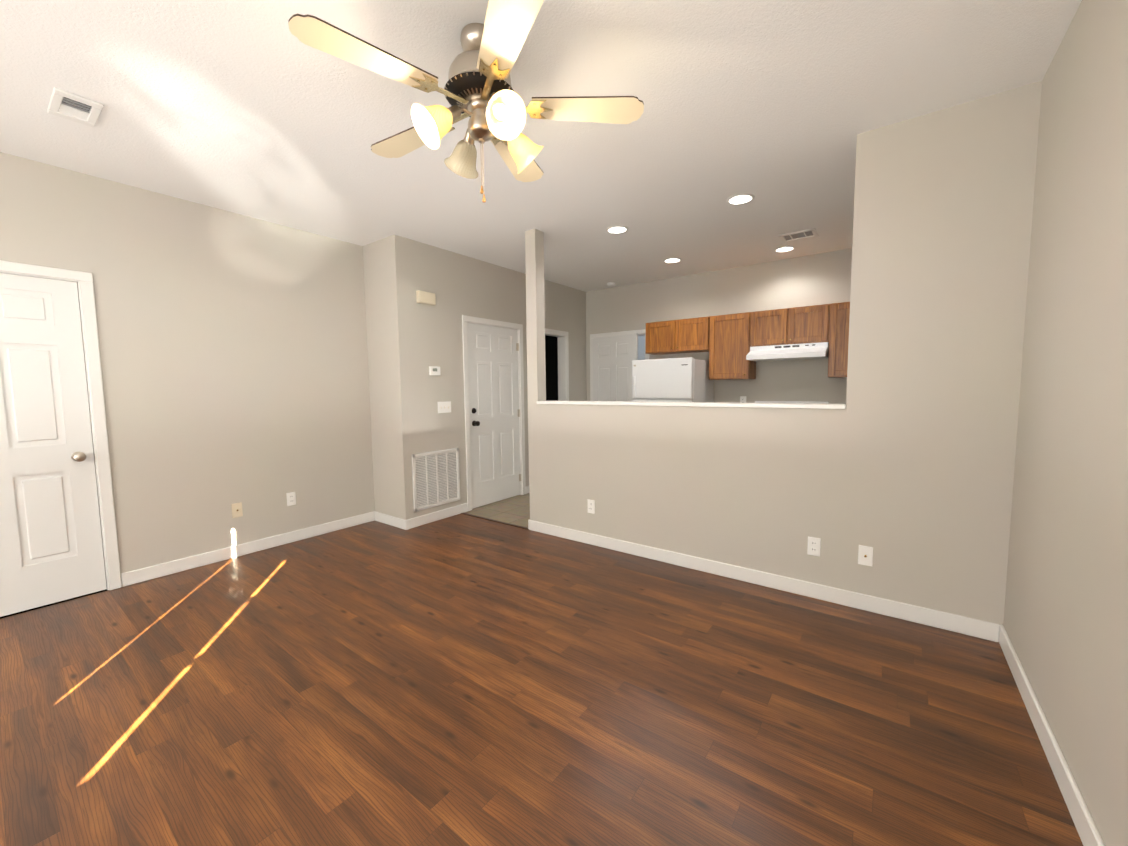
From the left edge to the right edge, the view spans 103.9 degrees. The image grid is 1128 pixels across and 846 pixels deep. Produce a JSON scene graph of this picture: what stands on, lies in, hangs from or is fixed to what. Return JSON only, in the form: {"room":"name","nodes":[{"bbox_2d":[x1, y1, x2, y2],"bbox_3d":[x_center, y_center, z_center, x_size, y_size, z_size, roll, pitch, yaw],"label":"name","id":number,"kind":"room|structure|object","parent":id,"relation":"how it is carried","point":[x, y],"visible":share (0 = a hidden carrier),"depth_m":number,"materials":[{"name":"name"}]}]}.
{"room":"living room","nodes":[
{"label":"living room","id":0,"kind":"room"},
{"bbox_2d":[0,152,374,583],"bbox_3d":[-3.655,-0.167,2.180,0.120,2.714,5.856,3,6,36],"label":"wall","id":1,"kind":"structure","parent":0,"point":[233,349],"depth_m":3.36,"materials":[{"name":"paint"}]},
{"bbox_2d":[0,273,106,616],"bbox_3d":[-3.303,0.140,2.565,0.109,2.018,0.780,3,6,36],"label":"room door","id":2,"kind":"structure","parent":1,"relation":"in","point":[51,549],"depth_m":2.73,"materials":[{"name":"white wood"}]},
{"bbox_2d":[0,260,121,589],"bbox_3d":[-3.350,0.107,2.598,0.136,2.094,0.918,3,6,36],"label":"door frame","id":3,"kind":"structure","parent":1,"relation":"attached to","point":[86,298],"depth_m":2.88,"materials":[{"name":"white wood"}]},
{"bbox_2d":[231,502,242,517],"bbox_3d":[-2.615,0.698,3.534,0.015,0.115,0.070,3,6,36],"label":"outlet","id":4,"kind":"object","parent":1,"relation":"attached to","point":[237,511],"visible":1,"depth_m":3.53,"materials":[{"name":"beige plastic"}]},
{"bbox_2d":[121,512,372,586],"bbox_3d":[-2.468,1.008,3.753,0.014,0.095,1.851,3,6,36],"label":"baseboard","id":5,"kind":"structure","parent":1,"relation":"attached to","point":[163,569],"depth_m":3.53,"materials":[{"name":"white wood"}]},
{"bbox_2d":[286,492,295,505],"bbox_3d":[-2.380,0.663,3.855,0.010,0.115,0.070,3,6,36],"label":"outlet","id":6,"kind":"object","parent":1,"relation":"attached to","point":[291,498],"visible":1,"depth_m":3.85,"materials":[{"name":"white plastic"}]},
{"bbox_2d":[363,234,416,519],"bbox_3d":[-1.688,-0.357,4.284,0.533,2.714,0.120,3,6,36],"label":"wall","id":7,"kind":"structure","parent":0,"point":[388,327],"depth_m":4.18,"materials":[{"name":"paint"}]},
{"bbox_2d":[373,511,400,527],"bbox_3d":[-1.712,0.953,4.331,0.480,0.095,0.018,3,6,36],"label":"baseboard","id":8,"kind":"structure","parent":7,"relation":"attached to","point":[377,516],"depth_m":4.35,"materials":[{"name":"white wood"}]},
{"bbox_2d":[406,238,586,516],"bbox_3d":[-0.564,-0.464,5.452,0.120,2.714,3.104,3,6,36],"label":"wall","id":9,"kind":"structure","parent":0,"point":[459,285],"depth_m":4.58,"materials":[{"name":"paint"}]},
{"bbox_2d":[416,290,435,304],"bbox_3d":[-1.322,-1.199,4.237,0.048,0.110,0.190,3,6,36],"label":"box","id":10,"kind":"object","parent":9,"relation":"attached to","point":[424,297],"visible":1,"depth_m":4.21,"materials":[{"name":"beige plastic"}]},
{"bbox_2d":[401,503,467,529],"bbox_3d":[-1.273,0.937,4.473,0.018,0.095,0.762,3,6,36],"label":"baseboard","id":11,"kind":"structure","parent":9,"relation":"attached to","point":[407,524],"depth_m":4.41,"materials":[{"name":"white wood"}]},
{"bbox_2d":[429,366,440,374],"bbox_3d":[-1.276,-0.515,4.363,0.026,0.088,0.120,3,6,36],"label":"thermostat","id":12,"kind":"object","parent":9,"relation":"attached to","point":[434,370],"visible":1,"depth_m":4.34,"materials":[{"name":"white plastic"}]},
{"bbox_2d":[412,448,459,511],"bbox_3d":[-1.275,0.558,4.442,0.017,0.555,0.561,3,6,36],"label":"air vent","id":13,"kind":"object","parent":9,"relation":"in","point":[436,478],"visible":1,"depth_m":4.42,"materials":[{"name":"grey metal"}]},
{"bbox_2d":[438,401,450,412],"bbox_3d":[-1.210,-0.161,4.483,0.017,0.115,0.166,3,6,36],"label":"switch plate","id":14,"kind":"object","parent":9,"relation":"attached to","point":[444,407],"visible":1,"depth_m":4.48,"materials":[{"name":"white plastic"}]},
{"bbox_2d":[467,323,520,508],"bbox_3d":[-0.773,-0.090,5.082,0.116,2.018,0.811,3,6,36],"label":"entry door","id":15,"kind":"structure","parent":9,"relation":"in","point":[494,409],"depth_m":5.07,"materials":[{"name":"white wood"}]},
{"bbox_2d":[462,315,527,510],"bbox_3d":[-0.822,-0.122,5.112,0.136,2.094,0.942,3,6,36],"label":"door frame","id":16,"kind":"structure","parent":9,"relation":"attached to","point":[466,319],"depth_m":4.87,"materials":[{"name":"white wood"}]},
{"bbox_2d":[526,326,568,442],"bbox_3d":[-0.244,-0.192,5.904,0.152,2.094,0.868,3,6,36],"label":"door frame","id":17,"kind":"structure","parent":9,"relation":"attached to","point":[562,336],"depth_m":6.14,"materials":[{"name":"white wood"}]},
{"bbox_2d":[464,493,529,527],"bbox_3d":[1.198,0.868,5.890,6.405,0.050,4.617,3,6,36],"label":"floor","id":18,"kind":"structure","parent":0,"point":[514,510],"depth_m":4.79,"materials":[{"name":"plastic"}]},
{"bbox_2d":[632,357,713,401],"bbox_3d":[1.328,0.059,5.393,0.740,1.640,0.776,3,6,36],"label":"fridge","id":19,"kind":"object","parent":18,"relation":"on","point":[686,379],"visible":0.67,"depth_m":5.05,"materials":[{"name":"white metal"}]},
{"bbox_2d":[755,401,828,403],"bbox_3d":[2.343,0.350,4.716,0.738,1.145,0.695,3,6,36],"label":"range","id":20,"kind":"object","parent":18,"relation":"on","point":[826,402],"visible":0.04,"depth_m":4.89,"materials":[{"name":"white metal"}]},
{"bbox_2d":[0,0,1081,291],"bbox_3d":[-0.720,-1.680,3.041,6.505,0.100,11.100,3,6,36],"label":"ceiling","id":21,"kind":"structure","parent":0,"point":[254,108],"depth_m":2.20,"materials":[{"name":"white paint"}]},
{"bbox_2d":[47,87,103,126],"bbox_3d":[-2.385,-1.534,2.155,0.290,0.014,0.160,3,6,36],"label":"ceiling vent","id":22,"kind":"object","parent":21,"relation":"in","point":[73,107],"visible":1,"depth_m":2.14,"materials":[{"name":"white"}]},
{"bbox_2d":[288,0,643,202],"bbox_3d":[-0.375,-1.213,1.794,1.236,0.639,1.265,3,6,36],"label":"fan","id":23,"kind":"object","parent":21,"relation":"hanging from","point":[482,94],"visible":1,"depth_m":1.67,"materials":[{"name":"beige wood"}]},
{"bbox_2d":[607,282,616,286],"bbox_3d":[0.644,-1.859,5.938,0.124,0.038,0.124,3,6,36],"label":"smoke detector","id":24,"kind":"object","parent":21,"relation":"attached to","point":[611,284],"visible":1,"depth_m":5.90,"materials":[{"name":"white plastic"}]},
{"bbox_2d":[606,226,627,233],"bbox_3d":[0.472,-1.709,3.912,0.196,0.008,0.196,3,6,36],"label":"recessed light","id":25,"kind":"object","parent":21,"relation":"in","point":[616,229],"visible":1,"depth_m":3.90,"materials":[{"name":"white"}]},
{"bbox_2d":[663,258,681,262],"bbox_3d":[1.198,-1.795,4.881,0.196,0.008,0.196,3,6,36],"label":"recessed light","id":26,"kind":"object","parent":21,"relation":"in","point":[671,260],"visible":1,"depth_m":4.88,"materials":[{"name":"white glass"}]},
{"bbox_2d":[726,193,754,204],"bbox_3d":[1.319,-1.670,3.302,0.196,0.008,0.196,3,6,36],"label":"recessed light","id":27,"kind":"object","parent":21,"relation":"in","point":[738,199],"visible":1,"depth_m":3.30,"materials":[{"name":"white glass"}]},
{"bbox_2d":[774,246,794,252],"bbox_3d":[2.262,-1.779,4.527,0.196,0.008,0.196,3,6,36],"label":"recessed light","id":28,"kind":"object","parent":21,"relation":"in","point":[784,249],"visible":0.94,"depth_m":4.53,"materials":[{"name":"white glass"}]},
{"bbox_2d":[778,228,818,242],"bbox_3d":[2.180,-1.742,4.105,0.300,0.012,0.240,3,6,36],"label":"ceiling vent","id":29,"kind":"object","parent":21,"relation":"in","point":[798,235],"visible":1,"depth_m":4.11,"materials":[{"name":"white metal"}]},
{"bbox_2d":[0,514,1082,845],"bbox_3d":[-1.511,1.280,1.133,4.684,0.050,6.283,3,6,36],"label":"floor","id":30,"kind":"structure","parent":0,"point":[462,680],"depth_m":1.81,"materials":[{"name":"brown wood"}]},
{"bbox_2d":[461,512,528,529],"bbox_3d":[-0.708,0.979,4.432,0.970,0.005,0.036,3,6,36],"label":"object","id":31,"kind":"structure","parent":30,"relation":"on","point":[495,521],"depth_m":4.39,"materials":[{"name":"brown"}]},
{"bbox_2d":[545,335,557,400],"bbox_3d":[-1.030,-0.539,6.462,1.834,2.714,1.250,3,6,36],"label":"doorway","id":32,"kind":"structure","parent":0,"point":[551,352],"depth_m":6.46,"materials":[{"name":"black"}]},
{"bbox_2d":[638,335,644,359],"bbox_3d":[2.384,-0.666,7.569,2.800,2.714,0.100,3,6,36],"label":"wall","id":33,"kind":"structure","parent":0,"point":[641,347],"depth_m":8.14,"materials":[{"name":"grey paint"}]},
{"bbox_2d":[586,248,851,403],"bbox_3d":[2.040,-0.487,5.380,4.151,2.714,0.120,3,6,36],"label":"wall","id":34,"kind":"structure","parent":0,"point":[816,279],"depth_m":5.15,"materials":[{"name":"paint"}]},
{"bbox_2d":[593,333,637,400],"bbox_3d":[0.689,-0.194,6.170,0.794,2.018,0.262,3,6,36],"label":"back door","id":35,"kind":"structure","parent":34,"relation":"in","point":[614,357],"depth_m":6.13,"materials":[{"name":"white wood"}]},
{"bbox_2d":[590,329,648,400],"bbox_3d":[0.811,-0.237,6.315,0.942,2.094,0.152,3,6,36],"label":"door frame","id":36,"kind":"structure","parent":34,"relation":"attached to","point":[642,332],"depth_m":6.36,"materials":[{"name":"white wood"}]},
{"bbox_2d":[645,316,709,354],"bbox_3d":[1.441,-1.071,5.484,0.814,0.385,0.346,3,6,36],"label":"upper cabinet","id":37,"kind":"object","parent":34,"relation":"attached to","point":[689,335],"visible":1,"depth_m":5.36,"materials":[{"name":"brown wood"}]},
{"bbox_2d":[709,312,755,379],"bbox_3d":[1.952,-0.874,5.122,0.448,0.732,0.346,3,6,36],"label":"upper cabinet","id":38,"kind":"object","parent":34,"relation":"attached to","point":[729,344],"visible":0.98,"depth_m":5.01,"materials":[{"name":"brown wood"}]},
{"bbox_2d":[740,396,745,402],"bbox_3d":[2.131,-0.260,5.253,0.070,0.115,0.010,3,6,36],"label":"outlet","id":39,"kind":"object","parent":34,"relation":"attached to","point":[742,399],"visible":0.77,"depth_m":5.25,"materials":[{"name":"white plastic"}]},
{"bbox_2d":[750,304,829,346],"bbox_3d":[2.433,-1.027,4.751,0.750,0.378,0.346,3,6,36],"label":"upper cabinet","id":40,"kind":"object","parent":34,"relation":"attached to","point":[799,325],"visible":1,"depth_m":4.62,"materials":[{"name":"brown wood"}]},
{"bbox_2d":[746,342,828,361],"bbox_3d":[2.396,-0.757,4.717,0.738,0.150,0.478,3,6,36],"label":"range hood","id":41,"kind":"object","parent":40,"relation":"attached to","point":[806,351],"visible":0.98,"depth_m":4.59,"materials":[{"name":"white metal"}]},
{"bbox_2d":[828,302,849,377],"bbox_3d":[3.046,-0.821,4.315,0.765,0.732,0.346,3,6,36],"label":"upper cabinet","id":42,"kind":"object","parent":34,"relation":"attached to","point":[838,340],"visible":0.19,"depth_m":4.38,"materials":[{"name":"brown wood"}]},
{"bbox_2d":[525,81,1041,624],"bbox_3d":[0.982,-0.295,3.141,3.181,2.714,0.120,3,6,36],"label":"wall","id":43,"kind":"structure","parent":0,"point":[903,463],"depth_m":2.45,"materials":[{"name":"paint"}]},
{"bbox_2d":[587,499,594,513],"bbox_3d":[0.227,0.702,3.709,0.070,0.115,0.010,3,6,36],"label":"outlet","id":44,"kind":"object","parent":43,"relation":"attached to","point":[591,506],"visible":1,"depth_m":3.70,"materials":[{"name":"white plastic"}]},
{"bbox_2d":[537,401,845,408],"bbox_3d":[0.743,-0.145,3.331,2.349,0.026,0.156,3,6,36],"label":"cap","id":45,"kind":"object","parent":43,"relation":"on","point":[769,405],"visible":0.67,"depth_m":3.07,"materials":[{"name":"white"}]},
{"bbox_2d":[528,519,992,640],"bbox_3d":[0.939,1.013,3.207,3.161,0.095,0.018,3,6,36],"label":"baseboard","id":46,"kind":"structure","parent":43,"relation":"attached to","point":[973,627],"depth_m":2.81,"materials":[{"name":"white wood"}]},
{"bbox_2d":[807,536,820,556],"bbox_3d":[1.548,0.765,2.734,0.070,0.115,0.010,3,6,36],"label":"outlet","id":47,"kind":"object","parent":43,"relation":"attached to","point":[814,546],"visible":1,"depth_m":2.73,"materials":[{"name":"white plastic"}]},
{"bbox_2d":[858,545,872,566],"bbox_3d":[1.759,0.775,2.576,0.070,0.115,0.015,3,6,36],"label":"outlet","id":48,"kind":"object","parent":43,"relation":"attached to","point":[865,555],"visible":1,"depth_m":2.58,"materials":[{"name":"white plastic"}]},
{"bbox_2d":[1003,0,1127,845],"bbox_3d":[1.130,-0.091,0.573,0.120,2.714,8.960,3,6,36],"label":"wall","id":49,"kind":"structure","parent":0,"point":[1065,624],"depth_m":1.47,"materials":[{"name":"paint"}]},
{"bbox_2d":[993,623,1104,845],"bbox_3d":[0.365,1.297,-0.257,0.018,0.095,6.283,3,6,36],"label":"baseboard","id":50,"kind":"structure","parent":49,"relation":"attached to","point":[1085,826],"depth_m":1.52,"materials":[{"name":"white wood"}]}
]}

